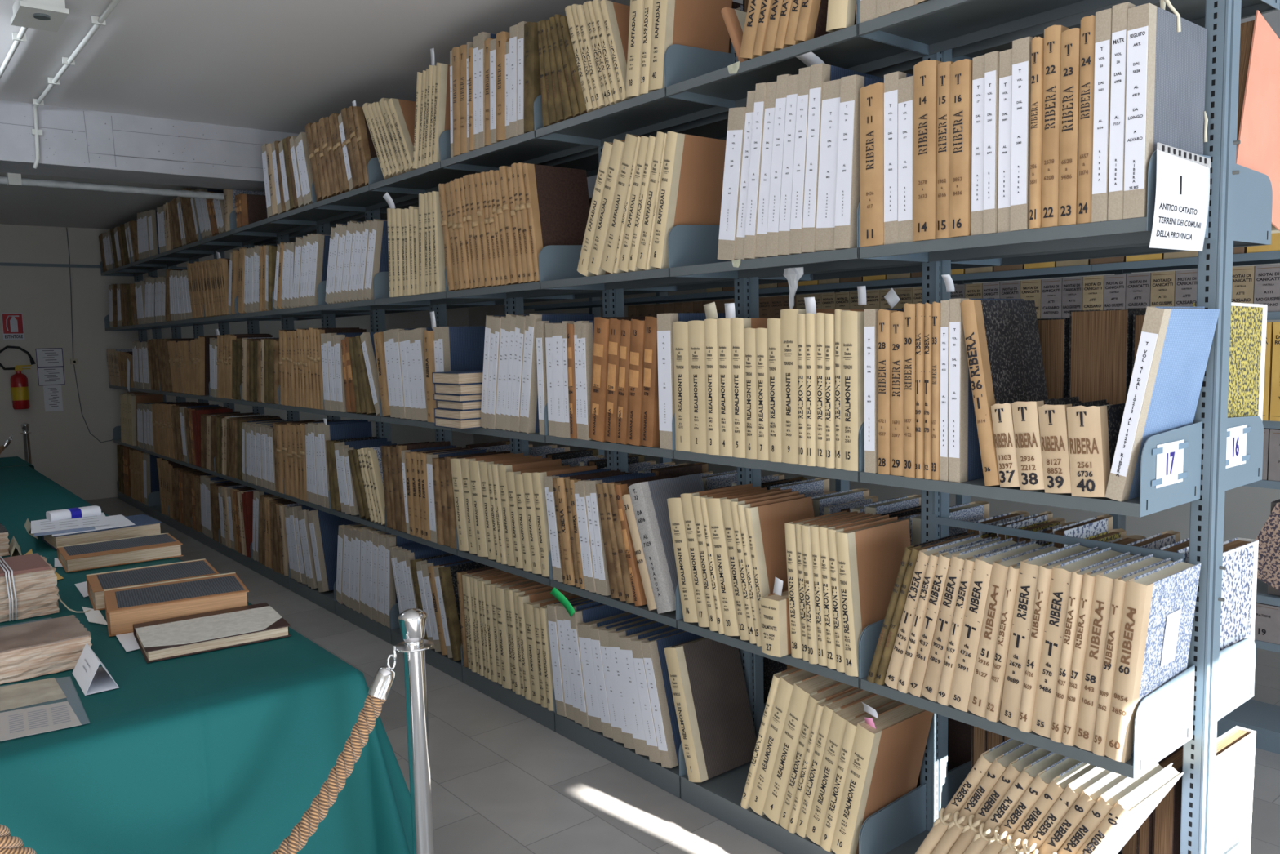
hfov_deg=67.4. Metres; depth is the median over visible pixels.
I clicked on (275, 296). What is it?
labelled ledger
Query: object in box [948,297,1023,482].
labelled ledger
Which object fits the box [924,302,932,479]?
vellum ledger
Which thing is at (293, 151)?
labelled ledger
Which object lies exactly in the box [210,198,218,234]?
leather ledger
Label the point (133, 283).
brown ledger
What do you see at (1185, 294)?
box
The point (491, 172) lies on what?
strapped ledger
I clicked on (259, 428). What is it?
labelled ledger
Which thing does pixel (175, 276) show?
labelled ledger
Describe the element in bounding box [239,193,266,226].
leather ledger
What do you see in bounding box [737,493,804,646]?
ivory ledger
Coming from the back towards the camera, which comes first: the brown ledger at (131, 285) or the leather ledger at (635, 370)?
the brown ledger at (131, 285)
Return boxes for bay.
[100,257,166,505]
[112,257,186,515]
[129,249,208,525]
[149,244,235,537]
[172,231,264,552]
[198,220,321,569]
[229,209,369,589]
[266,182,424,613]
[311,159,487,644]
[368,132,571,682]
[440,94,676,731]
[503,297,604,457]
[533,40,812,798]
[560,291,671,463]
[626,293,733,302]
[665,0,1000,853]
[706,285,849,492]
[805,276,972,505]
[857,0,1279,853]
[951,264,1131,530]
[1092,250,1279,754]
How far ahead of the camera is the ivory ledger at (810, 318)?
2.84 m
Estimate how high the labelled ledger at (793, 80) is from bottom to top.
0.518 m
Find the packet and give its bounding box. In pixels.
[45,505,101,520]
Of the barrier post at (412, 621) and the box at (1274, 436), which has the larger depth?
the box at (1274, 436)
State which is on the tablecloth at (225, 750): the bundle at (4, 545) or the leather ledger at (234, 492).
the bundle at (4, 545)
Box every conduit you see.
[0,26,27,79]
[31,0,120,168]
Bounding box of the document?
[0,677,66,711]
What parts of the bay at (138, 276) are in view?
shelf, shelf, shelf, shelf, shelf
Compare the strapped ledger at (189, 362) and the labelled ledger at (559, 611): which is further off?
the strapped ledger at (189, 362)
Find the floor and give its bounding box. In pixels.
[84,497,1279,853]
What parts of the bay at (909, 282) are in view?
shelf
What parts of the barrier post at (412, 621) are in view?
ring plate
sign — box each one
[0,312,24,339]
[1149,142,1210,251]
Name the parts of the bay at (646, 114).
shelf, shelf, shelf, shelf, shelf, shelf, shelf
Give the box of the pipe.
[0,173,224,199]
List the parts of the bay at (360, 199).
shelf, shelf, shelf, shelf, shelf, shelf, shelf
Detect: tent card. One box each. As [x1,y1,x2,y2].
[8,535,22,556]
[23,518,37,538]
[72,643,119,695]
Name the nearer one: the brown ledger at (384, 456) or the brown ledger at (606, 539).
the brown ledger at (606, 539)
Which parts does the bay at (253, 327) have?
shelf, shelf, shelf, shelf, shelf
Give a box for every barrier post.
[19,422,31,464]
[395,608,434,853]
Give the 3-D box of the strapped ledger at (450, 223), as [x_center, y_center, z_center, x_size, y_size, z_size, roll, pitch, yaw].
[-0.758,-0.892,4.536,0.311,0.496,0.112,-6,7,-39]
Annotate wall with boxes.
[0,224,474,500]
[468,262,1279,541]
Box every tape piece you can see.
[727,61,739,74]
[732,258,741,267]
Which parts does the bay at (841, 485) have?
shelf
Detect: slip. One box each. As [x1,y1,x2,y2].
[24,548,32,555]
[54,571,63,580]
[55,676,88,724]
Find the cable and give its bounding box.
[66,227,113,442]
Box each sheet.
[31,511,109,533]
[52,514,135,536]
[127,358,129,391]
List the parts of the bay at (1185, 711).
shelf, shelf, shelf, shelf, shelf, rail, shelf, shelf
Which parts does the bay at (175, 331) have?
shelf, shelf, shelf, shelf, shelf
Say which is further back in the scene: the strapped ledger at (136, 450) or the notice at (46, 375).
the notice at (46, 375)
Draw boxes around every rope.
[0,434,13,454]
[0,644,396,853]
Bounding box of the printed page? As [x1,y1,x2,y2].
[0,701,81,741]
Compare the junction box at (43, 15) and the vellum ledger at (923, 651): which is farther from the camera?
the junction box at (43, 15)
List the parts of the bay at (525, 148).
shelf, shelf, shelf, shelf, shelf, shelf, shelf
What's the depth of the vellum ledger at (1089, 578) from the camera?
2.27 m
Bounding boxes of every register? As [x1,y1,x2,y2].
[1213,725,1256,853]
[1255,502,1279,591]
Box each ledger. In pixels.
[42,514,161,550]
[57,532,183,572]
[86,558,219,610]
[98,235,105,271]
[100,233,106,271]
[100,235,105,271]
[102,232,108,271]
[103,231,109,270]
[104,231,111,270]
[106,231,111,269]
[106,348,126,385]
[107,230,113,269]
[107,349,112,385]
[108,284,111,327]
[109,349,114,385]
[110,228,116,267]
[110,284,113,327]
[111,227,118,267]
[111,284,114,327]
[111,348,132,385]
[111,350,132,386]
[112,284,116,326]
[112,298,115,327]
[113,227,119,266]
[113,284,117,326]
[113,351,118,386]
[114,351,118,385]
[115,226,120,266]
[115,226,122,266]
[115,351,119,386]
[116,226,123,265]
[116,284,120,326]
[116,351,132,386]
[116,444,119,491]
[117,352,121,386]
[118,226,124,265]
[118,284,122,326]
[118,445,120,492]
[119,283,123,326]
[120,224,127,264]
[120,283,124,325]
[120,284,123,325]
[120,351,124,386]
[120,351,132,386]
[120,393,122,442]
[120,444,123,493]
[121,223,127,263]
[121,284,125,325]
[121,352,126,386]
[121,393,124,443]
[121,445,124,493]
[122,224,129,263]
[123,284,126,325]
[123,353,127,386]
[123,391,144,443]
[123,445,125,493]
[123,446,126,494]
[124,222,130,262]
[124,284,128,325]
[124,352,132,383]
[124,392,135,444]
[124,446,127,495]
[125,284,129,324]
[125,284,130,325]
[125,393,129,444]
[125,446,128,496]
[126,221,133,262]
[126,353,132,387]
[126,447,130,497]
[127,222,134,262]
[127,284,132,324]
[128,221,135,261]
[128,284,133,324]
[128,355,133,387]
[128,394,130,444]
[128,448,134,497]
[129,220,137,261]
[129,284,134,324]
[129,392,151,444]
[129,449,133,498]
[130,393,163,445]
[131,221,139,260]
[131,448,135,499]
[132,283,136,324]
[132,341,135,387]
[133,283,137,324]
[133,341,137,388]
[133,449,136,499]
[133,602,290,662]
[134,281,139,324]
[134,340,146,388]
[134,449,137,500]
[135,342,139,388]
[136,282,142,324]
[136,449,138,501]
[137,212,142,260]
[137,213,142,259]
[137,401,166,448]
[137,450,140,502]
[137,450,142,502]
[138,282,142,324]
[138,342,141,388]
[138,404,141,448]
[139,280,146,324]
[139,342,143,389]
[139,344,142,388]
[139,401,173,448]
[140,212,145,258]
[140,451,144,503]
[141,212,147,257]
[141,402,162,448]
[142,211,147,257]
[142,341,146,388]
[142,342,146,389]
[142,402,166,449]
[142,452,146,505]
[143,342,146,389]
[144,210,150,257]
[144,276,146,323]
[144,342,148,389]
[144,404,148,450]
[144,453,159,505]
[145,342,151,389]
[146,275,156,323]
[146,281,147,322]
[146,340,153,390]
[146,401,181,451]
[146,410,149,450]
[147,210,152,256]
[147,276,157,323]
[148,277,151,323]
[148,339,155,390]
[149,209,159,255]
[149,404,151,450]
[150,277,152,323]
[150,405,154,452]
[151,277,153,323]
[151,337,183,390]
[151,401,182,452]
[152,277,155,322]
[152,340,158,390]
[152,404,156,453]
[153,338,159,391]
[154,401,188,454]
[154,404,157,453]
[155,277,157,322]
[155,339,161,391]
[156,207,161,253]
[156,275,160,322]
[156,404,160,453]
[156,457,164,513]
[157,275,159,322]
[157,339,163,391]
[157,404,163,455]
[158,206,163,253]
[158,275,161,322]
[158,338,165,391]
[159,401,191,455]
[159,459,167,515]
[159,463,164,511]
[160,205,164,252]
[160,275,162,321]
[160,337,194,391]
[160,339,168,391]
[160,401,195,456]
[161,206,167,251]
[161,275,165,321]
[161,460,169,515]
[162,276,165,321]
[162,402,192,456]
[163,204,168,250]
[163,340,168,391]
[163,404,169,457]
[163,461,174,515]
[164,268,177,321]
[164,277,167,321]
[164,338,194,391]
[164,462,177,517]
[165,202,171,249]
[165,208,169,250]
[165,402,199,457]
[165,463,179,518]
[166,269,182,320]
[166,404,172,457]
[167,341,174,392]
[167,404,174,458]
[167,464,186,518]
[168,203,173,249]
[168,269,171,320]
[168,271,173,320]
[168,340,188,392]
[169,201,174,248]
[169,402,206,455]
[170,200,176,248]
[170,270,176,320]
[170,405,177,459]
[171,200,177,248]
[171,342,178,392]
[171,467,175,519]
[172,403,208,460]
[173,198,179,247]
[173,270,176,319]
[173,270,177,319]
[173,342,180,392]
[173,466,189,520]
[174,198,182,246]
[174,270,182,319]
[174,407,182,461]
[174,467,187,521]
[175,342,182,393]
[176,196,185,245]
[176,271,182,319]
[177,340,190,393]
[177,404,205,461]
[177,467,192,522]
[178,196,186,244]
[178,271,183,319]
[178,468,194,524]
[179,196,188,244]
[179,271,186,319]
[179,342,187,393]
[179,404,218,462]
[181,196,189,244]
[181,405,219,462]
[181,471,183,524]
[182,188,192,243]
[182,196,191,243]
[182,269,187,319]
[182,340,191,394]
[182,469,199,525]
[183,271,189,319]
[183,406,222,463]
[183,471,195,525]
[184,187,196,242]
[184,270,190,319]
[185,471,202,527]
[186,262,193,318]
[186,271,192,319]
[186,409,192,464]
[187,189,197,241]
[187,263,195,318]
[188,341,191,394]
[188,407,226,465]
[188,471,209,528]
[190,189,199,240]
[190,263,197,318]
[190,339,193,395]
[190,410,195,465]
[191,263,199,318]
[191,339,195,395]
[191,408,229,466]
[191,475,195,529]
[192,474,208,529]
[193,261,202,317]
[194,337,196,395]
[194,408,232,466]
[194,475,199,531]
[195,188,223,239]
[195,189,203,239]
[195,337,198,395]
[196,262,204,317]
[196,476,201,532]
[197,335,217,395]
[199,189,208,238]
[200,261,208,317]
[200,411,237,467]
[200,474,211,533]
[201,189,223,237]
[202,262,208,316]
[202,474,222,536]
[203,261,211,316]
[203,411,239,469]
[204,191,212,236]
[204,260,212,316]
[205,198,213,235]
[205,413,238,469]
[205,478,224,537]
[206,261,215,316]
[207,191,221,235]
[207,479,231,537]
[208,337,214,396]
[208,416,210,470]
[209,259,216,315]
[209,481,236,539]
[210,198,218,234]
[210,259,218,315]
[210,415,215,471]
[210,483,235,541]
[212,339,217,397]
[213,199,221,234]
[213,258,221,315]
[213,483,239,542]
[214,259,222,315]
[214,337,217,397]
[214,412,253,471]
[215,199,222,233]
[216,199,226,232]
[216,260,224,315]
[216,334,221,397]
[216,416,220,473]
[217,257,230,315]
[217,484,239,543]
[217,484,242,543]
[218,336,222,398]
[219,413,259,473]
[219,488,226,545]
[220,258,230,315]
[220,334,223,398]
[222,334,226,398]
[222,417,225,475]
[222,484,246,546]
[223,188,227,231]
[223,488,231,547]
[224,334,226,397]
[224,413,264,475]
[225,188,265,231]
[225,333,235,398]
[226,418,230,476]
[226,486,244,547]
[227,333,260,398]
[227,486,248,549]
[228,252,232,314]
[228,333,272,399]
[229,415,262,476]
[230,487,251,550]
[231,249,239,314]
[231,339,237,399]
[231,415,271,478]
[231,488,253,551]
[233,488,253,552]
[234,419,236,478]
[235,195,239,227]
[235,337,241,399]
[235,488,256,553]
[236,194,240,226]
[236,415,277,479]
[236,492,244,555]
[237,248,242,313]
[238,416,282,479]
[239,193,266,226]
[239,489,255,555]
[240,247,250,313]
[241,337,279,400]
[241,419,284,481]
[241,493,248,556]
[243,491,253,557]
[244,248,248,312]
[245,420,286,483]
[246,248,253,312]
[246,337,271,400]
[248,247,255,311]
[248,339,256,401]
[248,425,252,483]
[250,420,293,484]
[252,489,256,559]
[253,244,259,311]
[253,339,261,402]
[253,426,257,485]
[255,423,272,485]
[255,489,268,561]
[256,245,262,311]
[257,340,262,402]
[257,426,263,487]
[258,245,265,311]
[258,493,270,564]
[260,338,266,403]
[261,143,272,217]
[261,426,263,486]
[262,244,275,311]
[262,424,272,488]
[262,493,275,565]
[263,337,279,403]
[264,495,278,567]
[265,244,274,310]
[265,426,270,489]
[266,142,278,216]
[266,426,272,490]
[266,497,283,568]
[267,244,277,310]
[268,338,279,404]
[269,428,275,491]
[269,497,287,568]
[270,499,291,571]
[271,141,282,214]
[272,419,315,492]
[272,501,291,573]
[273,244,280,309]
[273,339,279,404]
[274,140,285,213]
[275,423,284,493]
[275,501,296,573]
[276,242,284,309]
[278,140,290,212]
[278,329,296,404]
[278,502,301,576]
[280,242,288,308]
[281,137,294,210]
[281,330,288,405]
[281,423,289,495]
[284,241,291,308]
[284,504,303,578]
[285,136,298,208]
[286,330,290,405]
[286,419,332,497]
[288,241,295,307]
[288,330,295,406]
[288,506,302,582]
[288,507,297,580]
[289,135,303,207]
[291,423,299,498]
[292,236,302,307]
[293,330,298,406]
[293,505,313,584]
[294,136,307,205]
[295,238,302,306]
[295,424,302,499]
[296,328,308,407]
[297,132,313,204]
[297,508,314,586]
[298,235,304,306]
[298,328,305,407]
[299,422,307,501]
[300,235,306,306]
[300,508,318,588]
[302,329,310,408]
[303,233,311,306]
[305,122,322,201]
[305,423,311,502]
[306,233,315,306]
[306,329,312,408]
[307,419,354,503]
[307,509,355,591]
[308,327,359,408]
[309,233,315,306]
[311,122,327,199]
[311,233,330,305]
[311,422,318,504]
[312,328,347,408]
[314,424,321,506]
[315,122,330,198]
[315,328,366,409]
[317,419,368,506]
[318,117,335,197]
[320,333,327,409]
[320,421,372,508]
[323,116,340,195]
[323,333,331,410]
[324,226,334,304]
[325,436,377,509]
[327,332,363,410]
[328,112,345,194]
[328,226,335,303]
[329,223,346,303]
[329,437,381,511]
[330,335,337,411]
[332,114,349,192]
[333,224,343,302]
[333,333,361,411]
[333,438,386,511]
[335,522,358,604]
[336,334,360,412]
[337,112,353,191]
[337,224,346,302]
[337,440,391,513]
[341,107,359,189]
[341,221,350,302]
[341,339,351,412]
[342,523,365,605]
[343,220,364,302]
[343,443,396,515]
[344,337,355,413]
[346,106,364,187]
[346,527,351,608]
[347,222,356,302]
[347,449,365,518]
[348,337,361,413]
[350,222,360,301]
[350,525,367,610]
[351,337,366,413]
[351,448,370,519]
[352,106,377,186]
[354,222,364,301]
[354,528,361,613]
[355,335,375,414]
[356,448,373,521]
[357,221,365,300]
[359,219,370,300]
[360,332,380,415]
[360,446,380,523]
[360,525,373,615]
[362,102,388,179]
[364,220,373,300]
[364,447,381,524]
[364,528,377,616]
[367,103,392,177]
[367,218,388,299]
[367,449,385,524]
[368,529,379,619]
[370,102,396,177]
[371,529,387,622]
[373,332,390,416]
[374,102,400,175]
[377,533,390,623]
[378,97,405,173]
[380,441,434,528]
[380,533,390,626]
[383,100,409,172]
[383,330,395,417]
[385,533,417,627]
[386,208,398,297]
[386,445,395,528]
[387,97,415,171]
[387,328,399,417]
[389,542,419,613]
[390,447,402,530]
[391,208,398,296]
[392,328,416,418]
[392,543,424,611]
[395,208,405,296]
[395,440,450,532]
[395,545,426,609]
[398,329,411,418]
[398,545,429,608]
[400,445,456,533]
[400,546,434,608]
[401,208,406,295]
[404,208,413,295]
[404,330,416,419]
[404,452,415,535]
[404,548,449,608]
[408,205,418,294]
[408,328,421,420]
[409,553,454,639]
[410,446,467,537]
[412,71,422,168]
[413,208,421,294]
[413,327,433,421]
[415,555,461,648]
[416,448,472,538]
[417,70,426,167]
[418,193,428,293]
[419,448,477,541]
[421,68,428,166]
[421,556,467,651]
[423,65,433,164]
[423,329,436,422]
[424,192,431,293]
[426,191,435,293]
[426,448,485,542]
[427,559,471,655]
[428,65,435,164]
[431,62,450,162]
[431,191,445,292]
[431,369,483,384]
[431,457,444,544]
[433,326,439,372]
[433,393,481,401]
[433,560,474,657]
[434,382,482,395]
[434,408,480,419]
[434,417,483,429]
[435,400,481,410]
[437,325,485,372]
[438,183,454,291]
[438,561,488,660]
[439,458,449,546]
[444,182,459,290]
[444,451,502,548]
[448,181,464,289]
[449,49,454,157]
[450,453,512,551]
[452,46,460,156]
[453,178,470,289]
[456,565,493,666]
[459,44,467,154]
[459,177,474,288]
[460,453,523,553]
[462,174,478,288]
[462,568,498,669]
[464,569,501,671]
[466,41,473,151]
[466,440,510,448]
[467,173,484,288]
[468,47,475,151]
[468,454,532,556]
[470,570,504,673]
[472,444,510,449]
[472,571,511,675]
[473,35,479,149]
[473,173,492,287]
[477,31,496,147]
[477,573,513,677]
[479,455,542,559]
[480,171,496,286]
[480,315,506,428]
[480,574,520,679]
[484,37,493,146]
[484,171,501,286]
[484,577,523,682]
[485,315,506,428]
[485,444,533,452]
[486,457,544,562]
[488,169,505,285]
[489,38,499,143]
[489,316,501,429]
[490,577,528,684]
[491,457,551,564]
[493,169,512,284]
[494,579,538,688]
[495,316,506,429]
[496,31,509,141]
[497,458,561,565]
[498,165,518,284]
[499,313,529,430]
[504,582,536,691]
[505,40,511,138]
[505,315,515,431]
[506,167,523,284]
[506,465,569,568]
[506,582,545,694]
[509,24,517,137]
[510,315,525,431]
[511,162,528,283]
[513,584,553,696]
[514,315,525,431]
[514,474,532,571]
[515,162,535,282]
[516,587,568,699]
[517,21,527,135]
[519,315,528,432]
[522,465,587,573]
[523,313,594,433]
[523,592,579,703]
[524,22,541,133]
[528,444,556,450]
[528,446,569,456]
[531,465,596,576]
[533,595,580,707]
[535,320,594,435]
[537,21,549,127]
[539,605,554,711]
[540,19,556,124]
[544,468,606,580]
[545,19,564,122]
[545,322,561,435]
[546,448,598,459]
[546,596,585,716]
[547,468,610,582]
[549,16,573,119]
[551,323,565,437]
[552,478,567,583]
[554,13,580,117]
[555,470,620,585]
[555,598,591,719]
[560,15,586,115]
[560,454,603,462]
[561,320,576,438]
[561,456,605,466]
[562,600,602,724]
[564,5,594,112]
[564,471,625,586]
[566,323,577,438]
[568,471,631,588]
[569,604,625,728]
[571,4,598,110]
[573,322,580,439]
[573,481,589,590]
[575,4,605,109]
[576,320,594,439]
[577,141,613,276]
[577,453,631,466]
[577,472,642,592]
[577,611,637,732]
[581,322,594,439]
[582,1,609,106]
[584,473,639,593]
[586,0,613,105]
[586,138,625,275]
[587,454,644,469]
[589,316,644,441]
[589,472,655,595]
[589,615,644,738]
[591,0,622,103]
[595,483,619,598]
[598,617,652,743]
[600,0,630,101]
[600,133,640,273]
[602,474,664,600]
[604,318,644,443]
[604,460,655,469]
[607,475,671,603]
[608,620,664,749]
[613,135,640,273]
[613,475,679,605]
[615,319,631,444]
[617,135,648,271]
[617,624,674,755]
[622,493,656,610]
[625,0,644,98]
[626,319,644,445]
[627,135,656,271]
[627,461,675,473]
[628,473,704,613]
[631,627,682,763]
[635,131,666,270]
[637,462,688,473]
[639,0,653,94]
[640,315,659,447]
[640,630,702,768]
[645,133,666,270]
[648,0,732,91]
[649,131,726,268]
[650,462,707,476]
[657,312,725,449]
[663,636,756,782]
[666,497,697,622]
[672,321,689,451]
[679,471,712,476]
[680,483,752,626]
[687,320,706,453]
[691,485,760,631]
[699,487,766,633]
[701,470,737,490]
[704,318,719,455]
[706,488,780,635]
[716,318,733,456]
[717,106,746,260]
[720,7,747,62]
[720,488,791,639]
[728,1,742,53]
[729,490,799,644]
[730,317,780,457]
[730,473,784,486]
[732,4,742,11]
[734,90,755,259]
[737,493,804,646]
[738,0,761,59]
[740,666,800,808]
[742,0,748,12]
[743,82,766,258]
[743,328,756,459]
[744,496,814,618]
[748,669,816,815]
[752,0,772,56]
[755,81,777,257]
[755,328,768,460]
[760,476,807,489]
[760,589,791,657]
[762,0,782,53]
[763,657,785,702]
[763,674,839,824]
[765,74,791,256]
[767,318,782,462]
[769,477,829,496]
[773,0,792,49]
[777,74,798,254]
[778,682,855,829]
[780,308,861,464]
[784,0,801,45]
[784,510,855,658]
[785,663,793,670]
[787,687,862,833]
[788,66,810,253]
[794,0,829,42]
[795,511,864,661]
[795,688,875,837]
[797,313,806,465]
[800,512,869,664]
[801,62,884,252]
[804,312,817,466]
[804,490,836,497]
[805,693,893,845]
[810,513,879,666]
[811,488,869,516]
[815,79,840,250]
[815,312,835,466]
[818,514,888,669]
[819,699,902,852]
[822,495,878,515]
[824,313,835,468]
[826,0,856,32]
[826,515,897,672]
[831,702,933,853]
[833,74,884,248]
[835,309,864,469]
[835,518,911,676]
[840,311,864,471]
[840,507,849,511]
[849,496,902,512]
[859,0,876,22]
[859,82,884,247]
[863,494,920,515]
[864,308,903,473]
[866,531,967,683]
[875,531,978,684]
[876,0,889,17]
[877,309,903,474]
[880,506,920,517]
[884,71,913,244]
[884,534,982,689]
[889,0,915,13]
[890,311,903,475]
[892,511,920,519]
[897,75,913,243]
[897,537,991,693]
[898,505,954,533]
[903,302,915,477]
[907,537,1000,697]
[910,503,963,546]
[913,59,941,241]
[915,0,928,4]
[915,302,924,478]
[915,738,1022,853]
[915,773,919,787]
[921,537,1016,702]
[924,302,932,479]
[930,742,1037,853]
[931,301,940,479]
[936,61,954,239]
[936,540,1025,706]
[939,300,949,480]
[947,717,972,770]
[947,746,1051,853]
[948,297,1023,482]
[948,540,1041,711]
[949,58,972,237]
[949,501,989,535]
[960,299,1048,485]
[963,751,1065,853]
[965,510,1029,535]
[967,543,1058,717]
[971,54,984,235]
[971,725,985,768]
[980,532,996,539]
[980,756,1080,853]
[982,50,999,234]
[984,562,1020,722]
[985,729,1002,751]
[991,398,1051,487]
[996,511,1053,540]
[997,48,1012,232]
[998,761,1095,853]
[999,542,1089,728]
[1002,735,1010,742]
[1006,517,1065,542]
[1009,36,1033,231]
[1011,396,1078,489]
[1017,521,1076,544]
[1017,546,1099,732]
[1017,766,1111,853]
[1028,36,1044,229]
[1031,546,1122,737]
[1032,771,1127,853]
[1037,317,1069,399]
[1038,399,1106,493]
[1040,24,1070,227]
[1040,542,1052,546]
[1049,551,1133,742]
[1052,514,1112,548]
[1052,763,1164,853]
[1057,27,1080,226]
[1062,553,1142,746]
[1066,402,1125,497]
[1068,307,1146,404]
[1068,528,1125,545]
[1074,553,1164,751]
[1075,763,1183,853]
[1076,14,1095,224]
[1089,534,1146,550]
[1091,8,1112,222]
[1091,557,1173,755]
[1104,558,1200,762]
[1105,306,1220,502]
[1107,1,1136,220]
[1120,829,1137,853]
[1122,529,1180,556]
[1123,0,1208,218]
[1132,313,1145,371]
[1137,745,1182,853]
[1151,746,1182,853]
[1160,537,1189,562]
[1186,537,1258,650]
[1192,302,1267,419]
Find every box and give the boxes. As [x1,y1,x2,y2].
[10,0,69,31]
[627,305,636,316]
[636,304,645,316]
[645,303,654,316]
[654,303,664,315]
[663,302,674,313]
[673,302,683,313]
[683,301,693,312]
[693,301,702,312]
[702,300,712,312]
[712,299,724,312]
[724,298,734,312]
[758,296,770,318]
[770,295,783,317]
[783,294,796,309]
[796,293,808,309]
[808,293,822,309]
[821,292,835,309]
[835,291,849,309]
[849,291,864,310]
[864,289,879,309]
[880,288,895,308]
[895,287,912,308]
[912,287,921,303]
[951,284,964,298]
[964,283,982,298]
[982,281,999,298]
[1000,280,1020,298]
[1020,279,1042,319]
[1040,278,1062,318]
[1062,276,1083,318]
[1082,275,1104,310]
[1103,274,1126,310]
[1125,272,1151,309]
[1150,271,1175,306]
[1174,269,1197,306]
[1231,266,1254,303]
[1253,264,1279,311]
[1254,602,1279,644]
[1262,427,1271,479]
[1267,428,1279,481]
[1267,498,1279,595]
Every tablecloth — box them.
[0,456,34,469]
[0,465,413,853]
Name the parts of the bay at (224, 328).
shelf, shelf, shelf, shelf, shelf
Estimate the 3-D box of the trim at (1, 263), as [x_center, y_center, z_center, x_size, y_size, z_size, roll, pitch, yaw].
[-6.886,-1.680,9.853,4.750,0.032,0.020,-6,7,-39]
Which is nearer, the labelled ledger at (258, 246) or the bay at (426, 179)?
the bay at (426, 179)
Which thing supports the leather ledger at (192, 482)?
on the bay at (253, 327)
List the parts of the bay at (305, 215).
shelf, shelf, shelf, shelf, shelf, shelf, shelf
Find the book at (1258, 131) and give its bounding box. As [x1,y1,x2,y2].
[1235,9,1279,233]
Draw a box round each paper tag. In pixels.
[54,557,62,566]
[74,581,88,597]
[81,606,107,625]
[115,632,140,651]
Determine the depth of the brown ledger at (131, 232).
9.23 m
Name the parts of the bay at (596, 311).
shelf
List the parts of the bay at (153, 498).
shelf, shelf, shelf, shelf, shelf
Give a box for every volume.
[1262,321,1279,420]
[1270,322,1279,421]
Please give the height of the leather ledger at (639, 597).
0.452 m
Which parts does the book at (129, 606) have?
panel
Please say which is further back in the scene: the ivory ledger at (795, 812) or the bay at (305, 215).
the bay at (305, 215)
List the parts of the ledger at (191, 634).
board panel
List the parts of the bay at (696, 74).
shelf, shelf, shelf, shelf, shelf, shelf, shelf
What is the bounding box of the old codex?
[0,614,92,684]
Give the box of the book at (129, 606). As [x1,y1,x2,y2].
[103,572,248,636]
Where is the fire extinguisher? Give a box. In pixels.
[0,345,35,409]
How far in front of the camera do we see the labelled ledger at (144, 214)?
8.86 m
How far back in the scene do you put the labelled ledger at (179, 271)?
8.10 m
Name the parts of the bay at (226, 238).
shelf, shelf, shelf, shelf, shelf, shelf, shelf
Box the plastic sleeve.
[33,526,95,536]
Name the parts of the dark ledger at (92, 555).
panel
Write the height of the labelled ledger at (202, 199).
0.374 m
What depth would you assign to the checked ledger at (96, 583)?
3.38 m
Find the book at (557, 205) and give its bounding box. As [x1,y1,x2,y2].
[522,163,590,281]
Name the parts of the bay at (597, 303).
shelf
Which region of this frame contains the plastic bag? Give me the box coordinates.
[783,266,804,308]
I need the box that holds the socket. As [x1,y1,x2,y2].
[70,358,78,364]
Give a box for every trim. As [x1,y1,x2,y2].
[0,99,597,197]
[0,111,262,168]
[0,262,186,269]
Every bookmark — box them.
[214,328,219,335]
[215,251,220,258]
[351,100,356,106]
[382,192,395,208]
[430,48,435,66]
[430,311,435,328]
[550,586,575,617]
[703,302,718,319]
[724,302,735,318]
[773,577,782,595]
[795,51,824,66]
[804,297,816,313]
[857,285,866,305]
[862,702,877,718]
[863,717,875,728]
[884,288,900,308]
[941,274,955,292]
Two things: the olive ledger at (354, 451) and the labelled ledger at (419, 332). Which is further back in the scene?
the olive ledger at (354, 451)
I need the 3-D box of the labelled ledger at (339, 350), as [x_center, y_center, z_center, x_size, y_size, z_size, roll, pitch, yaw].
[-1.628,-0.321,5.671,0.308,0.446,0.048,-6,7,-39]
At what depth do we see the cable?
10.48 m
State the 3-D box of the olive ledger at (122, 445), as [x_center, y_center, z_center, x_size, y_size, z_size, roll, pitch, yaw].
[-5.544,0.454,10.564,0.309,0.536,0.172,-6,7,-39]
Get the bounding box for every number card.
[1151,439,1188,488]
[1226,424,1250,468]
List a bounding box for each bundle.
[0,523,9,555]
[0,552,90,622]
[706,287,723,292]
[722,286,733,291]
[758,283,777,288]
[777,282,788,287]
[797,280,818,285]
[818,278,840,284]
[840,276,862,282]
[862,275,886,280]
[886,272,911,279]
[911,271,921,277]
[951,268,964,275]
[964,266,993,273]
[993,263,1024,271]
[1024,261,1056,269]
[1056,258,1089,266]
[1089,256,1125,264]
[1125,253,1164,262]
[1164,250,1198,258]
[1232,246,1246,253]
[1246,232,1279,253]
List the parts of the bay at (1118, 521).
shelf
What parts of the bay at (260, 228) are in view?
shelf, shelf, shelf, shelf, shelf, shelf, shelf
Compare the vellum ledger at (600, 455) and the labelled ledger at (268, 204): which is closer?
the vellum ledger at (600, 455)
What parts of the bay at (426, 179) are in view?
shelf, shelf, shelf, shelf, shelf, shelf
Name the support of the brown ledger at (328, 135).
on the bay at (360, 199)
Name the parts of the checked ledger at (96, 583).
panel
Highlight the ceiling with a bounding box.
[0,0,1279,229]
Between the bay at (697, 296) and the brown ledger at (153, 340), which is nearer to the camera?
the bay at (697, 296)
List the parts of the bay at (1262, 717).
shelf, shelf, shelf, shelf, shelf, shelf, shelf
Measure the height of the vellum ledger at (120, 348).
0.398 m
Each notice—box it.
[35,347,63,367]
[36,366,64,385]
[43,384,62,411]
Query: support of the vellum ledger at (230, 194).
on the bay at (226, 238)
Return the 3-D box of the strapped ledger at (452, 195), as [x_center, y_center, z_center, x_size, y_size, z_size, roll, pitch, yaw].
[-0.730,-0.889,4.491,0.311,0.496,0.102,-6,7,-39]
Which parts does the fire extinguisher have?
valve handle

